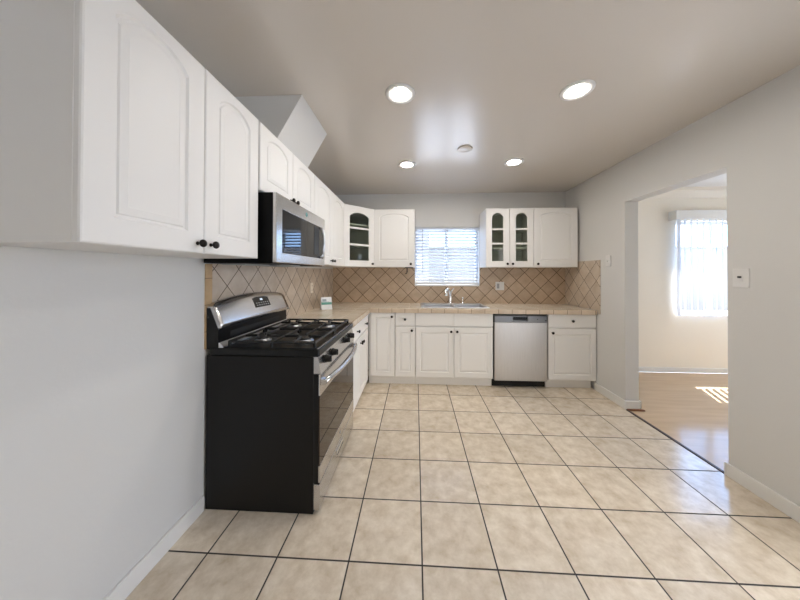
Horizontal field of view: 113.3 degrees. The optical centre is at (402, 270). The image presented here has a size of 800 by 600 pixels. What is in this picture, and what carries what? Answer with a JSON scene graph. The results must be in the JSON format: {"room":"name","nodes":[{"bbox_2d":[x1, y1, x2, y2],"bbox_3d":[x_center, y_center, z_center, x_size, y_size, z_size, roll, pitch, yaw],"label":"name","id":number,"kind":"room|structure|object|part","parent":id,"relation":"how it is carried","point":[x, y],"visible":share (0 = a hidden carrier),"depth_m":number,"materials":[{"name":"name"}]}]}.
{"room":"kitchen","nodes":[
{"label":"kitchen","id":0,"kind":"room"},
{"bbox_2d":[0,246,332,599],"bbox_3d":[-1.214,0.108,0.857,0.120,2.465,6.200,0,0,3],"label":"wall","id":1,"kind":"structure","parent":0,"point":[103,355],"depth_m":0.98,"materials":[{"name":"white paint"}]},
{"bbox_2d":[0,0,258,258],"bbox_3d":[-0.953,-0.446,1.054,0.378,0.752,0.758,0,0,3],"label":"upper cabinet","id":2,"kind":"object","parent":1,"relation":"attached to","point":[115,138],"visible":1,"depth_m":0.75,"materials":[{"name":"white wood"}]},
{"bbox_3d":[-0.816,-0.447,0.864,0.020,0.752,0.392,0,0,3],"label":"door","id":3,"kind":"part","parent":2,"relation":"part of","materials":[{"name":"white wood"}]},
{"bbox_3d":[-0.783,-0.108,1.025,0.033,0.031,0.031,0,0,3],"label":"knob","id":4,"kind":"part","parent":2,"relation":"part of","materials":[{"name":"brown metal"}]},
{"bbox_3d":[-0.779,-0.107,1.091,0.033,0.031,0.031,0,0,3],"label":"knob","id":5,"kind":"part","parent":2,"relation":"part of","materials":[{"name":"brown metal"}]},
{"bbox_3d":[-0.797,-0.444,1.244,0.020,0.752,0.362,0,0,3],"label":"door","id":6,"kind":"part","parent":2,"relation":"part of","materials":[{"name":"white wood"}]},
{"bbox_2d":[103,495,203,599],"bbox_3d":[-1.212,1.289,-0.386,0.014,0.085,3.735,0,0,3],"label":"baseboard","id":7,"kind":"structure","parent":1,"relation":"attached to","point":[122,590],"depth_m":1.20,"materials":[{"name":"white paint"}]},
{"bbox_2d":[204,264,332,349],"bbox_3d":[-1.061,0.210,2.641,0.008,0.489,2.304,0,0,3],"label":"tile backsplash","id":8,"kind":"structure","parent":1,"relation":"attached to","point":[221,281],"depth_m":2.19,"materials":[{"name":"beige tile"}]},
{"bbox_2d":[310,283,312,292],"bbox_3d":[-1.034,0.194,3.004,0.009,0.116,0.072,0,0,3],"label":"wall outlet","id":9,"kind":"object","parent":8,"relation":"attached to","point":[311,284],"visible":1,"depth_m":2.99,"materials":[{"name":"beige plastic"}]},
{"bbox_2d":[258,121,313,213],"bbox_3d":[-0.914,-0.629,1.830,0.378,0.375,0.770,0,0,3],"label":"upper cabinet","id":10,"kind":"object","parent":1,"relation":"attached to","point":[280,171],"visible":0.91,"depth_m":1.68,"materials":[{"name":"white wood"}]},
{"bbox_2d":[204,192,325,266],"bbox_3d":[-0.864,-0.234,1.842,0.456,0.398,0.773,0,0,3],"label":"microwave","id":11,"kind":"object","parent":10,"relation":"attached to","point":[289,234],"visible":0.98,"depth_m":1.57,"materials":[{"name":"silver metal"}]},
{"bbox_3d":[-0.684,-0.238,1.833,0.020,0.388,0.773,0,0,3],"label":"door","id":12,"kind":"part","parent":11,"relation":"part of","materials":[{"name":"metal"}]},
{"bbox_3d":[-0.644,-0.226,2.128,0.045,0.251,0.019,0,0,3],"label":"handle","id":13,"kind":"part","parent":11,"relation":"part of","materials":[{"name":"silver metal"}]},
{"bbox_3d":[-0.777,-0.630,1.630,0.020,0.375,0.383,0,0,3],"label":"door","id":14,"kind":"part","parent":10,"relation":"part of","materials":[{"name":"white wood"}]},
{"bbox_2d":[235,95,326,167],"bbox_3d":[-0.861,-0.966,1.912,0.474,0.297,0.472,0,0,3],"label":"duct cover","id":15,"kind":"object","parent":10,"relation":"on","point":[289,118],"visible":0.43,"depth_m":1.70,"materials":[{"name":"white paint"}]},
{"bbox_3d":[-0.758,-0.627,2.015,0.020,0.375,0.383,0,0,3],"label":"door","id":16,"kind":"part","parent":10,"relation":"part of","materials":[{"name":"white wood"}]},
{"bbox_2d":[314,175,343,265],"bbox_3d":[-0.872,-0.434,2.679,0.378,0.752,0.923,0,0,3],"label":"upper cabinet","id":17,"kind":"object","parent":1,"relation":"attached to","point":[327,205],"visible":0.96,"depth_m":2.65,"materials":[{"name":"white wood"}]},
{"bbox_3d":[-0.737,-0.435,2.441,0.020,0.752,0.459,0,0,3],"label":"door","id":18,"kind":"part","parent":17,"relation":"part of","materials":[{"name":"white wood"}]},
{"bbox_3d":[-0.714,-0.432,2.902,0.020,0.752,0.459,0,0,3],"label":"door","id":19,"kind":"part","parent":17,"relation":"part of","materials":[{"name":"white wood"}]},
{"bbox_2d":[125,366,799,599],"bbox_3d":[2.359,1.378,0.594,7.050,0.060,6.050,0,0,3],"label":"floor","id":20,"kind":"structure","parent":0,"point":[435,491],"depth_m":1.44,"materials":[{"name":"tile"}]},
{"bbox_2d":[205,292,356,513],"bbox_3d":[-0.728,0.753,1.871,0.729,1.191,0.810,0,0,3],"label":"gas range","id":21,"kind":"object","parent":20,"relation":"on","point":[279,390],"visible":1,"depth_m":1.48,"materials":[{"name":"black paint"}]},
{"bbox_2d":[210,318,352,356],"bbox_3d":[-0.757,0.440,1.868,0.634,0.084,0.796,0,0,3],"label":"cooktop","id":22,"kind":"object","parent":21,"relation":"in","point":[277,337],"depth_m":1.61,"materials":[{"name":"black metal"}]},
{"bbox_3d":[-0.459,0.878,1.850,0.032,0.601,0.788,0,0,3],"label":"oven door","id":23,"kind":"part","parent":21,"relation":"part of","materials":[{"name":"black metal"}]},
{"bbox_3d":[-0.436,0.516,1.551,0.039,0.048,0.048,0,0,3],"label":"knob","id":24,"kind":"part","parent":21,"relation":"part of","materials":[{"name":"black plastic"}]},
{"bbox_3d":[-0.456,1.255,1.847,0.035,0.140,0.788,0,0,3],"label":"drawer","id":25,"kind":"part","parent":21,"relation":"part of","materials":[{"name":"metal"}]},
{"bbox_3d":[-0.455,0.527,1.852,0.044,0.094,0.784,0,0,3],"label":"knob panel","id":26,"kind":"part","parent":21,"relation":"part of","materials":[{"name":"metal"}]},
{"bbox_3d":[-0.430,0.517,1.681,0.039,0.048,0.048,0,0,3],"label":"knob","id":27,"kind":"part","parent":21,"relation":"part of","materials":[{"name":"black plastic"}]},
{"bbox_3d":[-0.442,0.889,1.849,0.007,0.386,0.788,0,0,3],"label":"door glass","id":28,"kind":"part","parent":21,"relation":"part of","materials":[{"name":"black glass"}]},
{"bbox_3d":[-0.401,0.622,1.849,0.072,0.034,0.778,0,0,3],"label":"door handle","id":29,"kind":"part","parent":21,"relation":"part of","materials":[{"name":"metal"}]},
{"bbox_3d":[-0.436,1.220,1.841,0.006,0.024,0.160,0,0,3],"label":"drawer handle","id":30,"kind":"part","parent":21,"relation":"part of","materials":[{"name":"silver metal"}]},
{"bbox_3d":[-0.414,0.519,1.986,0.039,0.048,0.048,0,0,3],"label":"knob","id":31,"kind":"part","parent":21,"relation":"part of","materials":[{"name":"black plastic"}]},
{"bbox_2d":[352,315,367,411],"bbox_3d":[-0.707,0.922,2.703,0.658,0.868,0.882,0,0,3],"label":"base cabinet","id":32,"kind":"object","parent":20,"relation":"on","point":[360,358],"visible":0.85,"depth_m":2.60,"materials":[{"name":"white wood"}]},
{"bbox_3d":[-0.433,0.564,2.443,0.020,0.149,0.382,0,0,3],"label":"drawer","id":33,"kind":"part","parent":32,"relation":"part of","materials":[{"name":"white wood"}]},
{"bbox_3d":[-0.434,0.950,2.440,0.020,0.591,0.382,0,0,3],"label":"door","id":34,"kind":"part","parent":32,"relation":"part of","materials":[{"name":"white wood"}]},
{"bbox_3d":[-0.414,0.953,2.825,0.020,0.591,0.382,0,0,3],"label":"door","id":35,"kind":"part","parent":32,"relation":"part of","materials":[{"name":"white wood"}]},
{"bbox_3d":[-0.414,0.567,2.828,0.020,0.149,0.382,0,0,3],"label":"drawer","id":36,"kind":"part","parent":32,"relation":"part of","materials":[{"name":"white wood"}]},
{"bbox_2d":[287,302,596,326],"bbox_3d":[0.580,0.469,2.955,3.252,0.051,1.507,0,0,3],"label":"countertop","id":37,"kind":"structure","parent":32,"relation":"on","point":[355,312],"depth_m":3.07,"materials":[{"name":"tile"}]},
{"bbox_2d":[320,297,331,309],"bbox_3d":[-0.885,0.374,3.051,0.120,0.139,0.088,0,0,-29],"label":"card","id":38,"kind":"object","parent":37,"relation":"on","point":[326,302],"visible":0.99,"depth_m":3.03,"materials":[{"name":"white paper"}]},
{"bbox_2d":[444,288,453,303],"bbox_3d":[0.618,0.333,3.554,0.074,0.217,0.206,0,-1,40],"label":"faucet","id":39,"kind":"object","parent":37,"relation":"on","point":[448,290],"visible":0.99,"depth_m":3.58,"materials":[{"name":"silver metal"}]},
{"bbox_2d":[420,303,489,307],"bbox_3d":[0.650,0.534,3.416,0.824,0.187,0.469,0,0,3],"label":"sink","id":40,"kind":"object","parent":37,"relation":"in","point":[423,305],"visible":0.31,"depth_m":3.51,"materials":[{"name":"silver metal"}]},
{"bbox_3d":[0.456,0.537,3.396,0.365,0.180,0.275,0,0,3],"label":"bowl","id":41,"kind":"part","parent":40,"relation":"part of","materials":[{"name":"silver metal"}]},
{"bbox_3d":[0.841,0.538,3.377,0.365,0.180,0.275,0,0,3],"label":"bowl","id":42,"kind":"part","parent":40,"relation":"part of","materials":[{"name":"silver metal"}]},
{"bbox_2d":[369,313,394,382],"bbox_3d":[-0.234,0.928,3.420,0.318,0.868,0.658,0,0,3],"label":"base cabinet","id":43,"kind":"object","parent":20,"relation":"on","point":[381,325],"visible":0.95,"depth_m":3.13,"materials":[{"name":"white wood"}]},
{"bbox_2d":[395,313,414,383],"bbox_3d":[0.046,0.929,3.405,0.238,0.868,0.658,0,0,3],"label":"base cabinet","id":44,"kind":"object","parent":20,"relation":"on","point":[404,322],"visible":0.94,"depth_m":3.11,"materials":[{"name":"white wood"}]},
{"bbox_3d":[0.033,0.570,3.122,0.235,0.149,0.020,0,0,3],"label":"drawer","id":45,"kind":"part","parent":44,"relation":"part of","materials":[{"name":"white wood"}]},
{"bbox_2d":[415,313,492,385],"bbox_3d":[0.618,0.930,3.377,0.904,0.868,0.658,0,0,3],"label":"base cabinet","id":46,"kind":"object","parent":20,"relation":"on","point":[451,348],"visible":0.93,"depth_m":3.08,"materials":[{"name":"white wood"}]},
{"bbox_3d":[0.378,0.957,3.102,0.449,0.591,0.020,0,0,3],"label":"door","id":47,"kind":"part","parent":46,"relation":"part of","materials":[{"name":"white wood"}]},
{"bbox_3d":[0.379,0.571,3.105,0.449,0.149,0.020,0,0,3],"label":"drawer","id":48,"kind":"part","parent":46,"relation":"part of","materials":[{"name":"white wood"}]},
{"bbox_3d":[0.831,0.572,3.082,0.449,0.149,0.020,0,0,3],"label":"drawer","id":49,"kind":"part","parent":46,"relation":"part of","materials":[{"name":"white wood"}]},
{"bbox_3d":[0.830,0.958,3.079,0.449,0.591,0.020,0,0,3],"label":"door","id":50,"kind":"part","parent":46,"relation":"part of","materials":[{"name":"white wood"}]},
{"bbox_2d":[491,314,546,386],"bbox_3d":[1.381,0.932,3.340,0.612,0.864,0.609,0,0,3],"label":"dishwasher","id":51,"kind":"object","parent":20,"relation":"on","point":[519,340],"visible":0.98,"depth_m":3.04,"materials":[{"name":"silver metal"}]},
{"bbox_3d":[1.368,0.558,3.066,0.596,0.078,0.051,0,0,3],"label":"control panel","id":52,"kind":"part","parent":51,"relation":"part of","materials":[{"name":"silver metal"}]},
{"bbox_2d":[545,314,595,387],"bbox_3d":[1.960,0.933,3.309,0.535,0.868,0.658,0,0,3],"label":"base cabinet","id":53,"kind":"object","parent":20,"relation":"on","point":[571,339],"visible":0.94,"depth_m":3.02,"materials":[{"name":"white wood"}]},
{"bbox_3d":[1.947,0.574,3.026,0.533,0.149,0.020,0,0,3],"label":"drawer","id":54,"kind":"part","parent":53,"relation":"part of","materials":[{"name":"white wood"}]},
{"bbox_3d":[1.946,0.960,3.023,0.533,0.591,0.020,0,0,3],"label":"door","id":55,"kind":"part","parent":53,"relation":"part of","materials":[{"name":"white wood"}]},
{"bbox_2d":[627,409,644,410],"bbox_3d":[2.276,1.356,2.564,0.155,0.012,0.024,0,0,3],"label":"trim","id":56,"kind":"structure","parent":20,"relation":"on","point":[627,409],"depth_m":2.56,"materials":[{"name":"brown wood"}]},
{"bbox_2d":[626,409,723,473],"bbox_3d":[2.183,1.356,2.160,0.032,0.006,0.841,0,0,3],"label":"trim","id":57,"kind":"structure","parent":20,"relation":"on","point":[631,412],"depth_m":2.06,"materials":[{"name":"brown"}]},
{"bbox_2d":[136,0,799,194],"bbox_3d":[0.476,-1.161,0.707,3.306,0.080,6.090,0,0,3],"label":"ceiling","id":58,"kind":"structure","parent":0,"point":[488,76],"depth_m":1.46,"materials":[{"name":"beige paint"}]},
{"bbox_2d":[385,83,414,103],"bbox_3d":[-0.013,-1.111,1.656,0.188,0.008,0.188,0,0,3],"label":"recessed light","id":59,"kind":"object","parent":58,"relation":"in","point":[398,93],"visible":1,"depth_m":1.65,"materials":[{"name":"white plastic"}]},
{"bbox_2d":[391,88,408,99],"bbox_3d":[-0.013,-1.113,1.656,0.114,0.003,0.114,0,0,-11],"label":"diffuser","id":60,"kind":"object","parent":59,"relation":"attached to","point":[396,93],"depth_m":1.65,"materials":[{"name":"white plastic"}]},
{"bbox_2d":[398,161,415,168],"bbox_3d":[0.047,-1.102,2.737,0.188,0.008,0.188,0,0,3],"label":"recessed light","id":61,"kind":"object","parent":58,"relation":"in","point":[403,164],"visible":1,"depth_m":2.73,"materials":[{"name":"white plastic"}]},
{"bbox_2d":[401,163,411,166],"bbox_3d":[0.047,-1.105,2.737,0.114,0.003,0.114,0,0,-11],"label":"diffuser","id":62,"kind":"object","parent":61,"relation":"attached to","point":[402,164],"depth_m":2.74,"materials":[{"name":"white plastic"}]},
{"bbox_2d":[458,145,472,152],"bbox_3d":[0.567,-1.102,2.382,0.132,0.012,0.132,0,0,3],"label":"cover plate","id":63,"kind":"object","parent":58,"relation":"attached to","point":[465,148],"visible":1,"depth_m":2.36,"materials":[{"name":"beige paint"}]},
{"bbox_2d":[504,158,523,165],"bbox_3d":[1.132,-1.100,2.669,0.188,0.008,0.188,0,0,3],"label":"recessed light","id":64,"kind":"object","parent":58,"relation":"in","point":[515,161],"visible":1,"depth_m":2.66,"materials":[{"name":"white plastic"}]},
{"bbox_2d":[508,160,519,164],"bbox_3d":[1.132,-1.103,2.669,0.114,0.003,0.114,0,0,16],"label":"diffuser","id":65,"kind":"object","parent":64,"relation":"attached to","point":[510,162],"depth_m":2.67,"materials":[{"name":"white plastic"}]},
{"bbox_2d":[559,79,595,100],"bbox_3d":[1.075,-1.108,1.621,0.188,0.008,0.188,0,0,3],"label":"recessed light","id":66,"kind":"object","parent":58,"relation":"in","point":[576,90],"visible":1,"depth_m":1.61,"materials":[{"name":"white plastic"}]},
{"bbox_2d":[566,84,587,96],"bbox_3d":[1.075,-1.111,1.621,0.114,0.003,0.114,0,0,-11],"label":"diffuser","id":67,"kind":"object","parent":66,"relation":"attached to","point":[574,90],"depth_m":1.62,"materials":[{"name":"white plastic"}]},
{"bbox_2d":[336,192,727,373],"bbox_3d":[2.517,0.129,3.699,7.050,2.485,0.150,0,0,3],"label":"wall","id":68,"kind":"structure","parent":0,"point":[666,339],"depth_m":3.58,"materials":[{"name":"beige paint"}]},
{"bbox_2d":[318,204,376,267],"bbox_3d":[-0.691,-0.427,3.462,0.657,0.752,0.648,0,0,3],"label":"upper cabinet","id":69,"kind":"object","parent":68,"relation":"attached to","point":[358,221],"visible":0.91,"depth_m":3.39,"materials":[{"name":"white painted wood"},{"name":"glass"},{"name":"black metal"}]},
{"bbox_3d":[-0.702,-0.060,3.465,0.636,0.018,0.636,0,0,3],"label":"panel","id":70,"kind":"part","parent":69,"relation":"part of","materials":[{"name":"white wood"}]},
{"bbox_3d":[-0.700,-0.794,3.470,0.636,0.018,0.636,0,0,3],"label":"panel","id":71,"kind":"part","parent":69,"relation":"part of","materials":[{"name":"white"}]},
{"bbox_2d":[350,223,367,230],"bbox_3d":[-0.699,-0.579,3.467,0.617,0.015,0.617,0,0,3],"label":"shelf","id":72,"kind":"object","parent":69,"relation":"attached to","point":[351,224],"depth_m":3.39,"materials":[{"name":"grey"}]},
{"bbox_2d":[350,243,367,247],"bbox_3d":[-0.700,-0.334,3.465,0.617,0.015,0.617,0,0,3],"label":"shelf","id":73,"kind":"object","parent":69,"relation":"attached to","point":[352,245],"depth_m":3.36,"materials":[{"name":"grey wood"}]},
{"bbox_3d":[-0.540,-0.428,3.290,0.441,0.752,0.020,1,-1,-42],"label":"door","id":74,"kind":"part","parent":69,"relation":"part of","materials":[{"name":"white wood"}]},
{"bbox_2d":[374,209,414,267],"bbox_3d":[-0.103,-0.425,3.573,0.538,0.752,0.366,0,0,3],"label":"upper cabinet","id":75,"kind":"object","parent":68,"relation":"attached to","point":[394,229],"visible":1,"depth_m":3.42,"materials":[{"name":"white wood"}]},
{"bbox_2d":[415,228,478,285],"bbox_3d":[0.633,-0.203,3.780,0.904,0.837,0.142,0,0,3],"label":"window","id":76,"kind":"structure","parent":68,"relation":"in","point":[415,228],"depth_m":3.80,"materials":[{"name":"white paint"}]},
{"bbox_2d":[415,227,478,283],"bbox_3d":[0.631,-0.215,3.750,0.888,0.812,0.062,0,0,3],"label":"horizontal blind","id":77,"kind":"object","parent":76,"relation":"attached to","point":[422,228],"visible":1,"depth_m":3.75,"materials":[{"name":"white plastic"}]},
{"bbox_3d":[0.631,0.176,3.754,0.888,0.030,0.028,0,0,3],"label":"rail","id":78,"kind":"part","parent":77,"relation":"part of","materials":[{"name":"white plastic"}]},
{"bbox_3d":[0.633,-0.610,3.760,0.888,0.023,0.048,0,0,3],"label":"head rail","id":79,"kind":"part","parent":77,"relation":"part of","materials":[{"name":"white plastic"}]},
{"bbox_3d":[0.631,0.205,3.754,0.904,0.019,0.097,0,0,3],"label":"sill","id":80,"kind":"part","parent":76,"relation":"part of","materials":[{"name":"white paint"}]},
{"bbox_2d":[333,267,564,303],"bbox_3d":[0.624,0.203,3.714,3.249,0.499,0.008,0,0,3],"label":"tile backsplash","id":81,"kind":"structure","parent":68,"relation":"attached to","point":[381,285],"depth_m":3.70,"materials":[{"name":"beige tile"}]},
{"bbox_2d":[495,282,503,289],"bbox_3d":[1.357,0.210,3.668,0.118,0.114,0.009,0,0,3],"label":"wall outlet","id":82,"kind":"object","parent":81,"relation":"attached to","point":[498,285],"visible":1,"depth_m":3.67,"materials":[{"name":"white plastic"}]},
{"bbox_2d":[480,208,532,267],"bbox_3d":[1.373,-0.422,3.499,0.595,0.752,0.366,0,0,3],"label":"upper cabinet","id":83,"kind":"object","parent":68,"relation":"attached to","point":[506,234],"visible":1,"depth_m":3.36,"materials":[{"name":"white wood"}]},
{"bbox_3d":[1.216,-0.424,3.366,0.295,0.752,0.020,0,0,3],"label":"door","id":84,"kind":"part","parent":83,"relation":"part of","materials":[{"name":"white wood"}]},
{"bbox_3d":[1.381,-0.421,3.675,0.561,0.716,0.011,0,0,3],"label":"panel","id":85,"kind":"part","parent":83,"relation":"part of","materials":[{"name":"grey"}]},
{"bbox_2d":[492,230,526,232],"bbox_3d":[1.374,-0.536,3.530,0.561,0.018,0.282,0,0,3],"label":"shelf","id":86,"kind":"object","parent":83,"relation":"attached to","point":[493,231],"depth_m":3.51,"materials":[{"name":"grey wood"}]},
{"bbox_2d":[492,247,526,249],"bbox_3d":[1.374,-0.296,3.528,0.561,0.018,0.282,0,0,3],"label":"shelf","id":87,"kind":"object","parent":83,"relation":"attached to","point":[493,248],"depth_m":3.39,"materials":[{"name":"grey"}]},
{"bbox_3d":[1.515,-0.423,3.351,0.295,0.752,0.020,0,0,3],"label":"door","id":88,"kind":"part","parent":83,"relation":"part of","materials":[{"name":"white wood"}]},
{"bbox_2d":[528,208,577,267],"bbox_3d":[1.943,-0.421,3.470,0.539,0.752,0.366,0,0,3],"label":"upper cabinet","id":89,"kind":"object","parent":68,"relation":"attached to","point":[555,230],"visible":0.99,"depth_m":3.32,"materials":[{"name":"white wood"}]},
{"bbox_2d":[639,367,727,372],"bbox_3d":[4.211,1.335,3.523,3.645,0.062,0.014,0,0,3],"label":"baseboard","id":90,"kind":"structure","parent":68,"relation":"attached to","point":[641,369],"depth_m":3.54,"materials":[{"name":"white paint"}]},
{"bbox_2d":[647,186,726,198],"bbox_3d":[4.208,-1.049,3.503,3.659,0.125,0.090,0,0,3],"label":"trim","id":91,"kind":"structure","parent":68,"relation":"attached to","point":[713,191],"depth_m":3.51,"materials":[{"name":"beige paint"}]},
{"bbox_2d":[676,222,727,313],"bbox_3d":[4.252,-0.040,3.646,1.080,1.270,0.045,0,0,3],"label":"window","id":92,"kind":"structure","parent":68,"relation":"in","point":[707,311],"depth_m":3.63,"materials":[{"name":"white paint"}]},
{"bbox_2d":[668,210,726,315],"bbox_3d":[4.269,-0.100,3.478,1.330,1.397,0.118,0,0,3],"label":"vertical blind","id":93,"kind":"object","parent":92,"relation":"attached to","point":[677,214],"visible":0.51,"depth_m":3.50,"materials":[{"name":"white paint"}]},
{"bbox_2d":[565,65,799,505],"bbox_3d":[2.166,0.115,0.613,0.125,2.465,6.050,0,0,3],"label":"wall","id":94,"kind":"structure","parent":0,"point":[754,138],"depth_m":1.66,"materials":[{"name":"white paint"}]},
{"bbox_2d":[565,260,600,313],"bbox_3d":[2.232,0.183,3.288,0.011,0.608,0.682,0,0,3],"label":"tile backsplash","id":95,"kind":"structure","parent":94,"relation":"attached to","point":[582,282],"depth_m":3.22,"materials":[{"name":"beige tile"}]},
{"bbox_2d":[606,255,610,266],"bbox_3d":[2.205,-0.108,2.825,0.018,0.120,0.074,0,0,3],"label":"light switch","id":96,"kind":"object","parent":94,"relation":"attached to","point":[608,257],"visible":1,"depth_m":2.82,"materials":[{"name":"white plastic"}]},
{"bbox_2d":[594,382,640,409],"bbox_3d":[2.288,1.323,3.094,0.153,0.085,1.035,0,0,3],"label":"baseboard","id":97,"kind":"structure","parent":94,"relation":"attached to","point":[613,397],"depth_m":2.68,"materials":[{"name":"white paint"}]},
{"bbox_2d":[733,269,749,287],"bbox_3d":[2.146,0.045,1.673,0.021,0.118,0.085,0,0,3],"label":"light switch","id":98,"kind":"object","parent":94,"relation":"attached to","point":[741,277],"visible":1,"depth_m":1.67,"materials":[{"name":"white plastic"}]},
{"bbox_2d":[724,462,799,522],"bbox_3d":[2.205,1.311,1.440,0.153,0.085,0.624,0,0,3],"label":"baseboard","id":99,"kind":"structure","parent":94,"relation":"attached to","point":[778,501],"depth_m":1.55,"materials":[{"name":"white paint"}]},
{"bbox_2d":[684,173,726,186],"bbox_3d":[4.152,-1.155,2.400,3.699,0.070,2.340,0,0,3],"label":"ceiling","id":100,"kind":"structure","parent":0,"point":[721,180],"depth_m":3.31,"materials":[{"name":"white paint"}]},
{"label":"outside","id":101,"kind":"structure","parent":0,"visible":0},
{"bbox_2d":[667,310,727,373],"bbox_3d":[1.986,1.519,3.640,34.000,0.100,40.000,0,0,3],"label":"ground","id":102,"kind":"structure","parent":101,"point":[676,310],"depth_m":10.24,"materials":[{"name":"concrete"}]},
{"bbox_2d":[417,233,428,281],"bbox_3d":[-2.704,-0.075,12.678,7.720,3.200,4.440,0,0,3],"label":"house","id":103,"kind":"structure","parent":102,"relation":"on","point":[417,233],"depth_m":10.32,"materials":[{"name":"grey paint"}]},
{"bbox_2d":[429,246,727,309],"bbox_3d":[8.211,0.281,10.622,14.270,2.510,0.250,0,0,3],"label":"wall","id":104,"kind":"structure","parent":102,"relation":"on","point":[694,248],"depth_m":10.38,"materials":[{"name":"grey paint"}]}
]}

